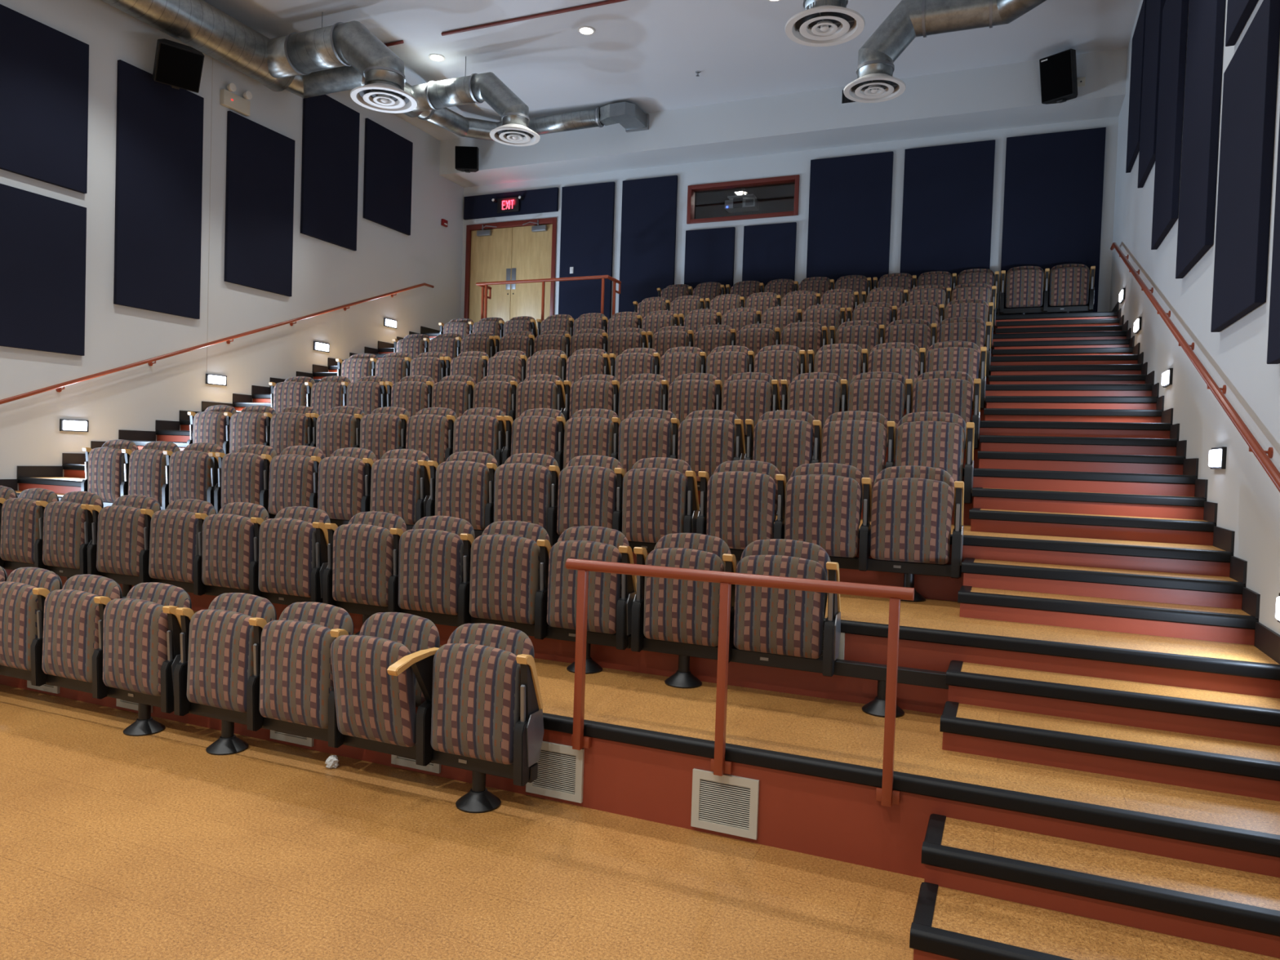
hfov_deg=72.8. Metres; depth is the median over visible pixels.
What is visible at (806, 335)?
seat
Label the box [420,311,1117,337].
floor
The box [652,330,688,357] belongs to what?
seat cushion
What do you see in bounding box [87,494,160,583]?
seat
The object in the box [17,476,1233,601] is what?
floor
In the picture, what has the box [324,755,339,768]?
crumpled paper
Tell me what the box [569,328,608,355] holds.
seat
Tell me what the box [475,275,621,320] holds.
guard rail
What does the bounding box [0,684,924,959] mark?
floor
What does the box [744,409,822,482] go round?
seat
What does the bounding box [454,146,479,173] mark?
loudspeaker
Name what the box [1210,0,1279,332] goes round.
acoustic panel
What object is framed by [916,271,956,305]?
seat
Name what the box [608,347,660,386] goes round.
seat
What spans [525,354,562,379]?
seat cushion
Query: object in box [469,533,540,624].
seat cushion
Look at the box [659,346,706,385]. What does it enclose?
seat
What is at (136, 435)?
baseboard
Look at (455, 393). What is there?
seat
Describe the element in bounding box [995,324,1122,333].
stair step
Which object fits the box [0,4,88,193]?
acoustic panel
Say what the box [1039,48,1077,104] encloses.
loudspeaker
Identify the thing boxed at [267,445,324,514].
seat
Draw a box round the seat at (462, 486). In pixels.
[426,451,497,529]
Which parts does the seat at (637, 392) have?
backrest, armrest, arm panel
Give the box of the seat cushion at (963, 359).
[925,346,979,400]
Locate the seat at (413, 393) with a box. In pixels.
[385,374,434,417]
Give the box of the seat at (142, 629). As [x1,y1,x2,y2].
[102,582,191,713]
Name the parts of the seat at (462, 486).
armrest, arm panel, backrest, armrest, arm panel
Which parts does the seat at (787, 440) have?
armrest, arm panel, backrest, armrest, arm panel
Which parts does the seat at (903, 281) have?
arm panel, armrest, backrest, arm panel, armrest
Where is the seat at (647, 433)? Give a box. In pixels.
[617,408,679,473]
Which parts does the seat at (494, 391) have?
backrest, armrest, arm panel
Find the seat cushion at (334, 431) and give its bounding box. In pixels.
[315,413,356,457]
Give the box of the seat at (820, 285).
[798,276,834,297]
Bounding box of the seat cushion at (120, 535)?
[96,505,145,576]
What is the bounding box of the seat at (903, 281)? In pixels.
[873,272,916,293]
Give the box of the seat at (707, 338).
[693,324,736,356]
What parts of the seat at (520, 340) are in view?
armrest, arm panel, backrest, armrest, arm panel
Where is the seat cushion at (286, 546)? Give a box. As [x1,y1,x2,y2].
[257,517,316,597]
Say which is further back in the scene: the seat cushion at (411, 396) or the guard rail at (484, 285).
the guard rail at (484, 285)
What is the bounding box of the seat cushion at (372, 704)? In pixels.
[330,635,416,746]
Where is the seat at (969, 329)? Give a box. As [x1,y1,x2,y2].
[937,316,991,377]
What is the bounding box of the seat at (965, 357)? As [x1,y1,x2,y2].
[925,341,986,408]
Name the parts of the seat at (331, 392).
backrest, armrest, arm panel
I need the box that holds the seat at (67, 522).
[42,490,103,574]
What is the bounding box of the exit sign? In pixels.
[492,195,524,213]
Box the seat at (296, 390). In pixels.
[268,376,315,413]
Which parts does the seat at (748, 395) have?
backrest, armrest, arm panel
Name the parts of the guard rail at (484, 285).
post, post, post, rail, post, post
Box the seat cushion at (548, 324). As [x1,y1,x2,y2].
[540,318,569,333]
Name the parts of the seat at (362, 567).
armrest, arm panel, backrest, armrest, arm panel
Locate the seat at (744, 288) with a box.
[725,280,764,300]
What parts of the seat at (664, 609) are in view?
armrest, arm panel, backrest, armrest, arm panel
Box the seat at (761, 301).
[744,292,781,315]
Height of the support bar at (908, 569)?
0.231 m
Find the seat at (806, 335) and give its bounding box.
[780,321,827,371]
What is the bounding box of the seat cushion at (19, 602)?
[0,581,38,671]
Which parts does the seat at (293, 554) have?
backrest, armrest, arm panel, plate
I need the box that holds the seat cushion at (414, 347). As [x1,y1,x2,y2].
[396,337,424,359]
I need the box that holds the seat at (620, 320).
[607,311,642,336]
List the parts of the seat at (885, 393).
backrest, arm panel, armrest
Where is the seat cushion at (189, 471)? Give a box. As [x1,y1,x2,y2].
[168,450,211,503]
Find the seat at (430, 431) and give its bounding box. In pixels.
[405,407,457,465]
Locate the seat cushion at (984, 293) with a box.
[951,286,991,321]
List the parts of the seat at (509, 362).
backrest, armrest, arm panel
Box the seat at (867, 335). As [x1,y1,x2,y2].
[829,320,884,371]
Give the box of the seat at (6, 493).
[0,485,17,567]
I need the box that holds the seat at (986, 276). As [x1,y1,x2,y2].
[956,268,999,313]
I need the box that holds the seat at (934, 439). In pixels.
[894,411,974,503]
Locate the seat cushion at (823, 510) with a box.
[784,474,861,557]
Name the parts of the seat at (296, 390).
armrest, arm panel, backrest, armrest, arm panel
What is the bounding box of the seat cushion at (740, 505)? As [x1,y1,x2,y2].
[706,471,775,549]
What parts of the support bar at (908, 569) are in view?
number plate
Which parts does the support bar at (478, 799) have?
number plate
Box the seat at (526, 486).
[493,453,559,546]
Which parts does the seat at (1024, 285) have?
armrest, arm panel, backrest, armrest, arm panel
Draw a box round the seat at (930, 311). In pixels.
[897,300,944,346]
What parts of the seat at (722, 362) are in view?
backrest, armrest, arm panel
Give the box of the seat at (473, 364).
[444,351,488,384]
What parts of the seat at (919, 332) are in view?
backrest, arm panel, armrest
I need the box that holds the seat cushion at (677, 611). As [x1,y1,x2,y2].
[643,547,724,646]
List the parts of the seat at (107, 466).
arm panel, armrest, backrest, armrest, arm panel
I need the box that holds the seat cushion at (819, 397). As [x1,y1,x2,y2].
[786,378,839,429]
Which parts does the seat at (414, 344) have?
arm panel, backrest, armrest, arm panel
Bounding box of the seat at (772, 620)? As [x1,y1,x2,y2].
[733,538,840,676]
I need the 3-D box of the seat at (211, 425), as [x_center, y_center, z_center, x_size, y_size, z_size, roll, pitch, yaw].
[-4.492,-0.466,9.157,0.582,0.662,0.244,3,2,23]
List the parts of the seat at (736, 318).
backrest, armrest, arm panel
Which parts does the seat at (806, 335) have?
backrest, armrest, arm panel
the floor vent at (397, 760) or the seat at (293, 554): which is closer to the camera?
the floor vent at (397, 760)
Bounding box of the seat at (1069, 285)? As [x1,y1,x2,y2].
[1048,263,1095,310]
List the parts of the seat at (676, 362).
backrest, armrest, arm panel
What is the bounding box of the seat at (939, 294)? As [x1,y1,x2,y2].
[907,284,951,325]
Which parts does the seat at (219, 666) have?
armrest, arm panel, backrest, armrest, arm panel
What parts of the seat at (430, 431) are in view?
backrest, armrest, arm panel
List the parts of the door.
push plate, push plate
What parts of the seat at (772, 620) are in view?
backrest, arm panel, armrest, plate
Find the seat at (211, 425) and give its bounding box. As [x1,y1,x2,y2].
[186,404,236,454]
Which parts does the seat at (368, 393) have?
backrest, armrest, arm panel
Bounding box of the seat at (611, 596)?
[546,525,636,649]
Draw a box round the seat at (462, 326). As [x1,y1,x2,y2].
[438,318,473,338]
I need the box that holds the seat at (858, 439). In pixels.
[821,410,895,488]
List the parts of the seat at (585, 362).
backrest, armrest, arm panel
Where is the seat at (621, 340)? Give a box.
[607,327,648,362]
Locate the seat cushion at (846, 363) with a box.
[813,349,861,386]
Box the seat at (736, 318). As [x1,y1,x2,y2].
[721,307,761,333]
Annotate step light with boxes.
[59,418,88,431]
[205,373,226,386]
[313,341,329,352]
[383,317,396,328]
[1119,288,1125,303]
[1133,316,1142,333]
[1161,368,1173,387]
[1208,446,1226,469]
[1275,592,1279,622]
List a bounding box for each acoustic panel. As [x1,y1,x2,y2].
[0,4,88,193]
[0,183,86,355]
[113,59,204,319]
[223,111,295,296]
[300,94,359,250]
[363,118,413,235]
[463,186,559,219]
[558,182,615,319]
[618,175,677,312]
[684,226,735,293]
[742,222,796,287]
[806,151,893,295]
[899,139,995,297]
[999,127,1106,315]
[1125,0,1146,173]
[1137,0,1165,187]
[1151,0,1188,249]
[1175,0,1225,278]
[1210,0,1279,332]
[1225,0,1257,46]
[1266,115,1279,364]
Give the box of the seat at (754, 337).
[735,323,781,357]
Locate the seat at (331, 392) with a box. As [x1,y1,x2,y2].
[310,375,351,415]
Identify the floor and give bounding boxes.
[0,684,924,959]
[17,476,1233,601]
[127,440,1197,524]
[201,410,1172,468]
[270,383,1154,420]
[328,354,1138,384]
[377,330,1126,356]
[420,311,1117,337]
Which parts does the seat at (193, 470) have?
backrest, armrest, arm panel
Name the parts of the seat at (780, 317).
backrest, armrest, arm panel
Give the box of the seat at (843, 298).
[820,288,858,321]
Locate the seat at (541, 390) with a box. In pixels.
[515,373,565,418]
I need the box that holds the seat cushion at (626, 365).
[614,352,654,386]
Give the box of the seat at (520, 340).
[493,330,534,358]
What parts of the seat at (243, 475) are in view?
armrest, arm panel, backrest, armrest, arm panel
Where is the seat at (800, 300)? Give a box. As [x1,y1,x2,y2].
[781,290,821,313]
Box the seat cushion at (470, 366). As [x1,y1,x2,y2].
[449,355,483,384]
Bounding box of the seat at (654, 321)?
[641,310,679,338]
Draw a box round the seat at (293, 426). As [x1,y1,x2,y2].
[269,405,317,455]
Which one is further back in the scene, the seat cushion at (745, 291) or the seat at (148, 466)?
the seat cushion at (745, 291)
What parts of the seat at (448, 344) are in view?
backrest, armrest, arm panel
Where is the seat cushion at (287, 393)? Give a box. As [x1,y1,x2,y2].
[273,381,306,413]
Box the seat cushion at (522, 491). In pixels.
[493,462,551,531]
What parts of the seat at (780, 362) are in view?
backrest, armrest, arm panel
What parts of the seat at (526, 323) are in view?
backrest, arm panel, armrest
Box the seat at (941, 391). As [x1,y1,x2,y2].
[912,370,981,448]
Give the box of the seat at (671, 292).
[657,284,693,303]
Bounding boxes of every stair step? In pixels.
[14,490,64,500]
[62,463,85,478]
[155,430,190,442]
[179,419,190,431]
[232,402,271,410]
[251,394,271,402]
[312,372,337,379]
[374,353,386,359]
[909,881,1279,959]
[920,813,1279,958]
[939,701,1279,801]
[946,660,1279,746]
[957,585,1258,644]
[961,557,1245,608]
[968,507,1216,545]
[972,487,1206,519]
[977,450,1186,475]
[979,435,1178,456]
[983,408,1163,422]
[985,395,1158,409]
[988,374,1146,384]
[989,364,1142,375]
[991,346,1133,356]
[993,338,1130,349]
[995,318,1119,328]
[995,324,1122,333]
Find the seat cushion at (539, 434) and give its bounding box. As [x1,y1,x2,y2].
[511,415,558,458]
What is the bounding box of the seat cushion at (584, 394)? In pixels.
[569,379,613,418]
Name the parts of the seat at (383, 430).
backrest, armrest, arm panel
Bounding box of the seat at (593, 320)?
[573,312,608,335]
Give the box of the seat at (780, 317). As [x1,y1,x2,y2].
[760,306,802,333]
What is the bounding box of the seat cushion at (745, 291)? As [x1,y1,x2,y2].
[729,284,759,300]
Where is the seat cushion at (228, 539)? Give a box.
[201,513,254,590]
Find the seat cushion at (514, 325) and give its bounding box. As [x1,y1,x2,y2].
[502,319,531,336]
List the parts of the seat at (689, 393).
backrest, armrest, arm panel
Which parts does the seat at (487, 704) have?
backrest, armrest, arm panel, plate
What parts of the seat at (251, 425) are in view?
backrest, armrest, arm panel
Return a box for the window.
[686,174,799,224]
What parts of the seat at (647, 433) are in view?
backrest, armrest, arm panel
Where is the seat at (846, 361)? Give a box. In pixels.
[807,343,868,386]
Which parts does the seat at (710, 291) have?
backrest, armrest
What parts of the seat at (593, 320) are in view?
backrest, armrest, arm panel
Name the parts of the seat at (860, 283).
backrest, armrest, arm panel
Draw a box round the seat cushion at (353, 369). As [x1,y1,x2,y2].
[341,358,372,382]
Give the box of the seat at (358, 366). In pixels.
[335,353,377,382]
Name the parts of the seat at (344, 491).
backrest, armrest, arm panel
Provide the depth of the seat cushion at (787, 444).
6.66 m
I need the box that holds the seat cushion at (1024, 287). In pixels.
[1004,269,1044,307]
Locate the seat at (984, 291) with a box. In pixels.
[951,283,996,331]
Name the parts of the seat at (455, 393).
backrest, armrest, arm panel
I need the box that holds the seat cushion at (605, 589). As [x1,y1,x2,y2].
[546,540,622,634]
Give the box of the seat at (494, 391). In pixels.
[472,374,517,420]
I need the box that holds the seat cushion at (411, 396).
[391,381,428,417]
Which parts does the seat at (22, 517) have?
backrest, armrest, arm panel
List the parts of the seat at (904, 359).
backrest, arm panel, armrest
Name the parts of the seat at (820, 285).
backrest, armrest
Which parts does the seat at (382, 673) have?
backrest, armrest, arm panel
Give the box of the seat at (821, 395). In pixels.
[780,372,848,429]
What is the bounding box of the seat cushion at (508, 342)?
[498,334,529,358]
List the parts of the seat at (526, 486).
backrest, armrest, arm panel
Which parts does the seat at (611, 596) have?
backrest, armrest, arm panel, plate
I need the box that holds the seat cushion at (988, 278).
[956,272,994,302]
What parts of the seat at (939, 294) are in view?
backrest, arm panel, armrest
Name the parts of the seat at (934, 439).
backrest, arm panel, armrest, plate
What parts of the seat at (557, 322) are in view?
arm panel, backrest, arm panel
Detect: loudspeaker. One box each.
[152,38,204,93]
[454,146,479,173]
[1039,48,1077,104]
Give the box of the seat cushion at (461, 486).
[435,460,488,529]
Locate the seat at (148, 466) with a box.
[128,440,180,510]
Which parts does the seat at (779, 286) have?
backrest, armrest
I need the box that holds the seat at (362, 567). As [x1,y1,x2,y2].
[322,511,406,612]
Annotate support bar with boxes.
[0,665,164,736]
[3,560,79,581]
[99,571,311,605]
[102,502,161,510]
[188,702,537,813]
[269,514,413,530]
[334,600,631,674]
[473,529,656,552]
[641,636,948,717]
[697,481,700,511]
[729,548,961,601]
[744,435,746,453]
[811,439,978,461]
[840,401,985,409]
[999,305,1093,314]
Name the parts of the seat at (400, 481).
backrest, armrest, arm panel, plate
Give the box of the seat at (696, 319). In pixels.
[678,308,721,334]
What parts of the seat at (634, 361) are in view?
armrest, arm panel, backrest, armrest, arm panel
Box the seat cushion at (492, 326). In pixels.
[472,320,500,336]
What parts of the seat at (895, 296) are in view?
arm panel, armrest, backrest, armrest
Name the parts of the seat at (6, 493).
arm panel, armrest, backrest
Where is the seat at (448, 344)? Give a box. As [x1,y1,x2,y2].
[428,333,462,359]
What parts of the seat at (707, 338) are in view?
backrest, armrest, arm panel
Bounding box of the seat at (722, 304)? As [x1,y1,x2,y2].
[705,293,745,316]
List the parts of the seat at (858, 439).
backrest, arm panel, armrest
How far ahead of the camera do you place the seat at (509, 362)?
10.13 m
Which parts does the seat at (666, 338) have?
armrest, arm panel, backrest, armrest, arm panel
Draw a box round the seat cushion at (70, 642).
[41,589,99,682]
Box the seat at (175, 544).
[148,498,216,595]
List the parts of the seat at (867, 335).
arm panel, armrest, backrest, armrest, arm panel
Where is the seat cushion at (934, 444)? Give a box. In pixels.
[894,421,964,481]
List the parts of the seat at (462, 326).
arm panel, backrest, arm panel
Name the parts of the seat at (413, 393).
armrest, arm panel, backrest, armrest, arm panel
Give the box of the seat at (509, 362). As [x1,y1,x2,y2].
[487,350,527,384]
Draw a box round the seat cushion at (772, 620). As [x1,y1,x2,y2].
[733,555,826,658]
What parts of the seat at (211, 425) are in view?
armrest, arm panel, backrest, armrest, arm panel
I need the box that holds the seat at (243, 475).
[213,444,277,514]
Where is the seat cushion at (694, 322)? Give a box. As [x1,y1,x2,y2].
[683,313,717,334]
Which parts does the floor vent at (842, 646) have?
frame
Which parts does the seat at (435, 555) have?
backrest, armrest, arm panel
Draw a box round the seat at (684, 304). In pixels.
[669,295,705,324]
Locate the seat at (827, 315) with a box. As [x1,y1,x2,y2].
[801,304,845,346]
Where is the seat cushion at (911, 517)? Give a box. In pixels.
[870,477,952,564]
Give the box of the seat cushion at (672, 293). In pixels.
[660,286,688,303]
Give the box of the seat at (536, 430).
[502,408,565,471]
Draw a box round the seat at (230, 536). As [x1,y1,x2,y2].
[201,502,269,596]
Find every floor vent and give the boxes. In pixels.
[26,680,59,693]
[115,698,152,712]
[270,729,313,746]
[391,754,440,773]
[525,741,584,803]
[690,768,759,839]
[820,631,844,659]
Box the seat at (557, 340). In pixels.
[533,329,571,358]
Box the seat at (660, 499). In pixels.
[622,457,699,542]
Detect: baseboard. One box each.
[0,326,439,490]
[1111,302,1279,664]
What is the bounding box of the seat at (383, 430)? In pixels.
[360,406,409,460]
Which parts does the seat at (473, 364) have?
armrest, arm panel, backrest, armrest, arm panel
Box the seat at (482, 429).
[453,407,506,466]
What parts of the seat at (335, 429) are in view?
armrest, arm panel, backrest, armrest, arm panel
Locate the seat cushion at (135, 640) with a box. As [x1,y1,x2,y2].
[102,598,168,696]
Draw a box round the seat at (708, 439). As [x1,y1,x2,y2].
[677,409,745,481]
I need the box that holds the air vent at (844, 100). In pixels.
[840,88,861,105]
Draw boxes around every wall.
[0,0,463,490]
[439,48,1127,187]
[460,116,1118,318]
[1109,0,1279,635]
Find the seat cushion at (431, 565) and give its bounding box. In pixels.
[398,528,463,615]
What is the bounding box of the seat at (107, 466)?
[80,439,138,502]
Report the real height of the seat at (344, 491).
0.661 m
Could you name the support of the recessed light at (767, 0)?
in the ceiling
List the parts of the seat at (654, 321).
backrest, arm panel, armrest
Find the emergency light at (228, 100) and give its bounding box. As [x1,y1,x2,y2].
[220,83,252,116]
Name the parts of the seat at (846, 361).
armrest, arm panel, backrest, arm panel, armrest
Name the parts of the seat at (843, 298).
backrest, armrest, arm panel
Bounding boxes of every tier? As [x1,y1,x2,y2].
[0,610,1279,878]
[4,568,1279,714]
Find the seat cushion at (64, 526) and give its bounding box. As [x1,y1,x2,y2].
[42,501,85,569]
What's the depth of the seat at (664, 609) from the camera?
4.66 m
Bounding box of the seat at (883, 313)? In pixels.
[846,302,897,343]
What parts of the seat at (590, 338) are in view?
backrest, armrest, arm panel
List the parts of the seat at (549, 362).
backrest, armrest, arm panel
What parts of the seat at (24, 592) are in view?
backrest, armrest, arm panel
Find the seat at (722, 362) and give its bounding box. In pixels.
[705,345,754,386]
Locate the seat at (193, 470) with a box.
[168,442,224,506]
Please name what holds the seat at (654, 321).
on the support bar
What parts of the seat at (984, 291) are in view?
backrest, arm panel, armrest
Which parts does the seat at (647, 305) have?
backrest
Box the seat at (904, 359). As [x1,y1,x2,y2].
[867,342,925,400]
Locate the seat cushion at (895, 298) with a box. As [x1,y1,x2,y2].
[866,290,903,311]
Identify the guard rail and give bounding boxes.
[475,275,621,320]
[565,558,914,807]
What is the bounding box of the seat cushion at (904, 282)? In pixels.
[877,275,911,293]
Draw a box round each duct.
[101,0,604,141]
[803,0,1046,79]
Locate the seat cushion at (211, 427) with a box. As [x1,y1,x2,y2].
[192,411,226,448]
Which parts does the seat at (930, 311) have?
backrest, arm panel, armrest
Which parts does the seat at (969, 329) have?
backrest, arm panel, armrest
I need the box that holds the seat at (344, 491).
[317,447,376,519]
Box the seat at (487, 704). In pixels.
[431,622,543,786]
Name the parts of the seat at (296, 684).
backrest, armrest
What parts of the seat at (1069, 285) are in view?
backrest, armrest, arm panel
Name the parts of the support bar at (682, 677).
number plate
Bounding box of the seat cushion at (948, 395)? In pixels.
[912,377,973,437]
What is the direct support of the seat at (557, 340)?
on the support bar
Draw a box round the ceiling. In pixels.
[203,0,1141,141]
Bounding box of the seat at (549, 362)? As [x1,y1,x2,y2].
[525,349,567,395]
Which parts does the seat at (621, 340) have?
backrest, armrest, arm panel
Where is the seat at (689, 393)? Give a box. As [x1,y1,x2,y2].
[667,373,722,423]
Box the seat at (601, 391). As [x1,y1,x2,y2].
[562,373,619,422]
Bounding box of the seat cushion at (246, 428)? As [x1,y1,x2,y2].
[229,411,266,453]
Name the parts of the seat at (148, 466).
backrest, armrest, arm panel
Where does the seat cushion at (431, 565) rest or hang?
on the seat at (435, 555)
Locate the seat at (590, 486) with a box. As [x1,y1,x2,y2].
[556,454,625,535]
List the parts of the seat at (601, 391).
armrest, arm panel, backrest, armrest, arm panel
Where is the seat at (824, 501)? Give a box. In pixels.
[784,462,871,571]
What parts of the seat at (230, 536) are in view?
backrest, armrest, arm panel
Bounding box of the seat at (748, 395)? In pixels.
[721,372,780,435]
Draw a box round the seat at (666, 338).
[647,325,693,357]
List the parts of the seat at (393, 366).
backrest, armrest, arm panel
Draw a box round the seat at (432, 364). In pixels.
[409,351,446,383]
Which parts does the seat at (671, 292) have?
backrest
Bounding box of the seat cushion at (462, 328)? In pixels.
[443,321,469,338]
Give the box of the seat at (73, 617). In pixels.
[41,573,122,698]
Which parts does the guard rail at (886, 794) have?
post, mount plate, mount plate, post, rail, mount plate, post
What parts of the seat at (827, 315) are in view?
backrest, armrest, arm panel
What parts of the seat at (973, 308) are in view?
backrest, armrest, arm panel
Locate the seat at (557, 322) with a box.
[536,314,574,337]
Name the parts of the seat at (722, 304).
arm panel, backrest, armrest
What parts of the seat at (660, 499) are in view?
backrest, arm panel, armrest, plate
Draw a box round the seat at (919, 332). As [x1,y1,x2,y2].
[884,319,937,370]
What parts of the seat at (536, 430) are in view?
armrest, arm panel, backrest, armrest, arm panel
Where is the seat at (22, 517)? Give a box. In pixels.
[0,488,59,569]
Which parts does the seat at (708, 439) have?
backrest, armrest, arm panel, plate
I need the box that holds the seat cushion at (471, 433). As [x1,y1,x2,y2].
[453,414,498,457]
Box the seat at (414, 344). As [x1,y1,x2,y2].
[392,333,430,359]
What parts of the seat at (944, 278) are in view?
backrest, arm panel, armrest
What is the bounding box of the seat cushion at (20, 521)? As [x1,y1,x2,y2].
[0,497,39,564]
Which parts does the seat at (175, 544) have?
backrest, arm panel, armrest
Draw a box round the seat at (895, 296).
[862,286,908,311]
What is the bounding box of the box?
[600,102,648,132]
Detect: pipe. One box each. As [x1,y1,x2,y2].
[384,40,403,46]
[441,0,627,35]
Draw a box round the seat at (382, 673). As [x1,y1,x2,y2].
[330,612,439,766]
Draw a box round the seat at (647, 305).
[633,297,670,319]
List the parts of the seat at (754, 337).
backrest, armrest, arm panel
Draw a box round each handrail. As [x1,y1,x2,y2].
[0,283,434,404]
[1110,242,1279,492]
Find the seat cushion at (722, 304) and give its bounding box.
[709,297,740,316]
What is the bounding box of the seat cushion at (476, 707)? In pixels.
[431,643,520,764]
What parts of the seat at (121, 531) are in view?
armrest, arm panel, backrest, armrest, arm panel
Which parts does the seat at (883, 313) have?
arm panel, armrest, backrest, armrest, arm panel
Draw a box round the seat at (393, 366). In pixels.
[375,352,412,385]
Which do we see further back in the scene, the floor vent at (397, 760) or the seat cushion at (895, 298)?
the seat cushion at (895, 298)
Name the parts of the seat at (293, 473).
backrest, armrest, arm panel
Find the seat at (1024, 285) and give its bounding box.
[999,266,1049,313]
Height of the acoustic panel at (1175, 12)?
2.146 m
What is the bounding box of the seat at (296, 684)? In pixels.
[259,601,354,747]
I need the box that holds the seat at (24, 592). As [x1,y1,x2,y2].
[0,567,62,686]
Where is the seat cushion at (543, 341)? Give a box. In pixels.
[533,333,566,353]
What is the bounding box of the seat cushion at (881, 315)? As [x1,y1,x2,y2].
[852,306,892,343]
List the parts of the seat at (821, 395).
armrest, arm panel, backrest, armrest, arm panel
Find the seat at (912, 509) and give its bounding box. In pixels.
[870,465,964,578]
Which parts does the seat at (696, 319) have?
armrest, arm panel, backrest, armrest, arm panel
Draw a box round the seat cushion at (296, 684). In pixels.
[259,619,334,728]
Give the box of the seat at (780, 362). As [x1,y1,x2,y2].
[753,344,806,399]
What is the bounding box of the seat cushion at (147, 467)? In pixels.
[128,448,166,506]
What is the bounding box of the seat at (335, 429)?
[310,405,364,457]
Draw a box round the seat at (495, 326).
[472,317,504,337]
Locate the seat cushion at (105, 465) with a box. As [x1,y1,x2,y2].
[87,447,124,502]
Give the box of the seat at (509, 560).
[469,520,551,639]
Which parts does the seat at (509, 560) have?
backrest, armrest, arm panel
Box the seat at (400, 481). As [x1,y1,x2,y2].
[369,448,430,524]
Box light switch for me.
[569,266,573,273]
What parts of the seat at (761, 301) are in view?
backrest, armrest, arm panel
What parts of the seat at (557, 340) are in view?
backrest, armrest, arm panel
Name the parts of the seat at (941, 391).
backrest, arm panel, armrest, plate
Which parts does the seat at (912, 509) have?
backrest, arm panel, armrest, plate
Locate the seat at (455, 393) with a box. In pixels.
[431,374,475,417]
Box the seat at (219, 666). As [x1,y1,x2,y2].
[173,592,276,731]
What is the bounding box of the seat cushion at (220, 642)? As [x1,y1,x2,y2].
[186,608,254,712]
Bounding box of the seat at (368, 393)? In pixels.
[346,375,388,415]
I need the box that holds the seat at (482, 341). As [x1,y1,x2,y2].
[460,331,495,358]
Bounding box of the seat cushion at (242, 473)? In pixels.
[221,452,264,507]
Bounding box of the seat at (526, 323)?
[502,315,537,337]
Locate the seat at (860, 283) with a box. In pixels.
[834,275,871,304]
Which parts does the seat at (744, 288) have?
backrest, armrest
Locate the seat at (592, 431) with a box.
[563,408,621,468]
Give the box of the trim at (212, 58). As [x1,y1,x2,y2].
[206,57,213,373]
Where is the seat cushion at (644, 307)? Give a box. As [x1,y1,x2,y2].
[636,300,666,319]
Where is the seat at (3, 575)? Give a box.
[0,565,7,582]
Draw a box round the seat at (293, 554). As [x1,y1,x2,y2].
[257,506,330,603]
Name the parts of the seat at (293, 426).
backrest, armrest, arm panel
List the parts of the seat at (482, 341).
backrest, armrest, arm panel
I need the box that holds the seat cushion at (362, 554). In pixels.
[332,524,393,606]
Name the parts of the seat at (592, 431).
backrest, armrest, arm panel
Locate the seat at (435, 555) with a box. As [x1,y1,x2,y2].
[398,515,475,626]
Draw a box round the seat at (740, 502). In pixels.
[696,459,786,549]
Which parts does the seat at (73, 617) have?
backrest, armrest, arm panel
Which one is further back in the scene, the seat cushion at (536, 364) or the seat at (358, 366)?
the seat at (358, 366)
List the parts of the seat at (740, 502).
armrest, arm panel, backrest, armrest, arm panel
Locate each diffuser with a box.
[350,80,417,113]
[489,123,540,146]
[784,0,865,46]
[843,73,906,102]
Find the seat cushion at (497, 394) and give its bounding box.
[472,380,511,415]
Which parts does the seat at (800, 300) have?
backrest, armrest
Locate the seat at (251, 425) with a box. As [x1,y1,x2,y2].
[229,404,275,453]
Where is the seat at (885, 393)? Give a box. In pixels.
[847,371,912,433]
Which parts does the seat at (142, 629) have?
backrest, armrest, arm panel, plate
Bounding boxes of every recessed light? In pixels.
[428,53,444,62]
[577,26,595,35]
[767,0,781,1]
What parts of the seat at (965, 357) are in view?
backrest, arm panel, armrest, plate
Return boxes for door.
[463,217,556,329]
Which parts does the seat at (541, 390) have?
backrest, armrest, arm panel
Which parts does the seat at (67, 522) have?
backrest, armrest, arm panel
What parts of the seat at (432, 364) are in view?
backrest, armrest, arm panel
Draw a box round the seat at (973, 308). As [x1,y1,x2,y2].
[944,298,993,349]
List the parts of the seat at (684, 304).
backrest, arm panel, armrest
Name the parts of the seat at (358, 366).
armrest, arm panel, backrest, armrest, arm panel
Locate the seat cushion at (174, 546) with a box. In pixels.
[148,509,199,582]
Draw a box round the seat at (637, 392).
[617,373,669,422]
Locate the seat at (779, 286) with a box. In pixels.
[764,279,798,299]
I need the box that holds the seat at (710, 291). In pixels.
[692,282,725,308]
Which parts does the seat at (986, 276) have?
backrest, armrest, arm panel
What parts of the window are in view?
glass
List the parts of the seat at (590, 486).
backrest, armrest, arm panel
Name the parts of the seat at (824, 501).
backrest, armrest, arm panel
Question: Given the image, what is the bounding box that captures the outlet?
[1076,76,1085,87]
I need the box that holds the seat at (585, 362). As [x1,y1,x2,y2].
[565,348,610,384]
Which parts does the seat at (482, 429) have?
backrest, armrest, arm panel, plate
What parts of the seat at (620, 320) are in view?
backrest, armrest, arm panel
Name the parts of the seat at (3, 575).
backrest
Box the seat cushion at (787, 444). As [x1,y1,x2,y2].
[752,418,813,482]
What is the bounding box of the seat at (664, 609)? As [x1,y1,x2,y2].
[631,533,736,663]

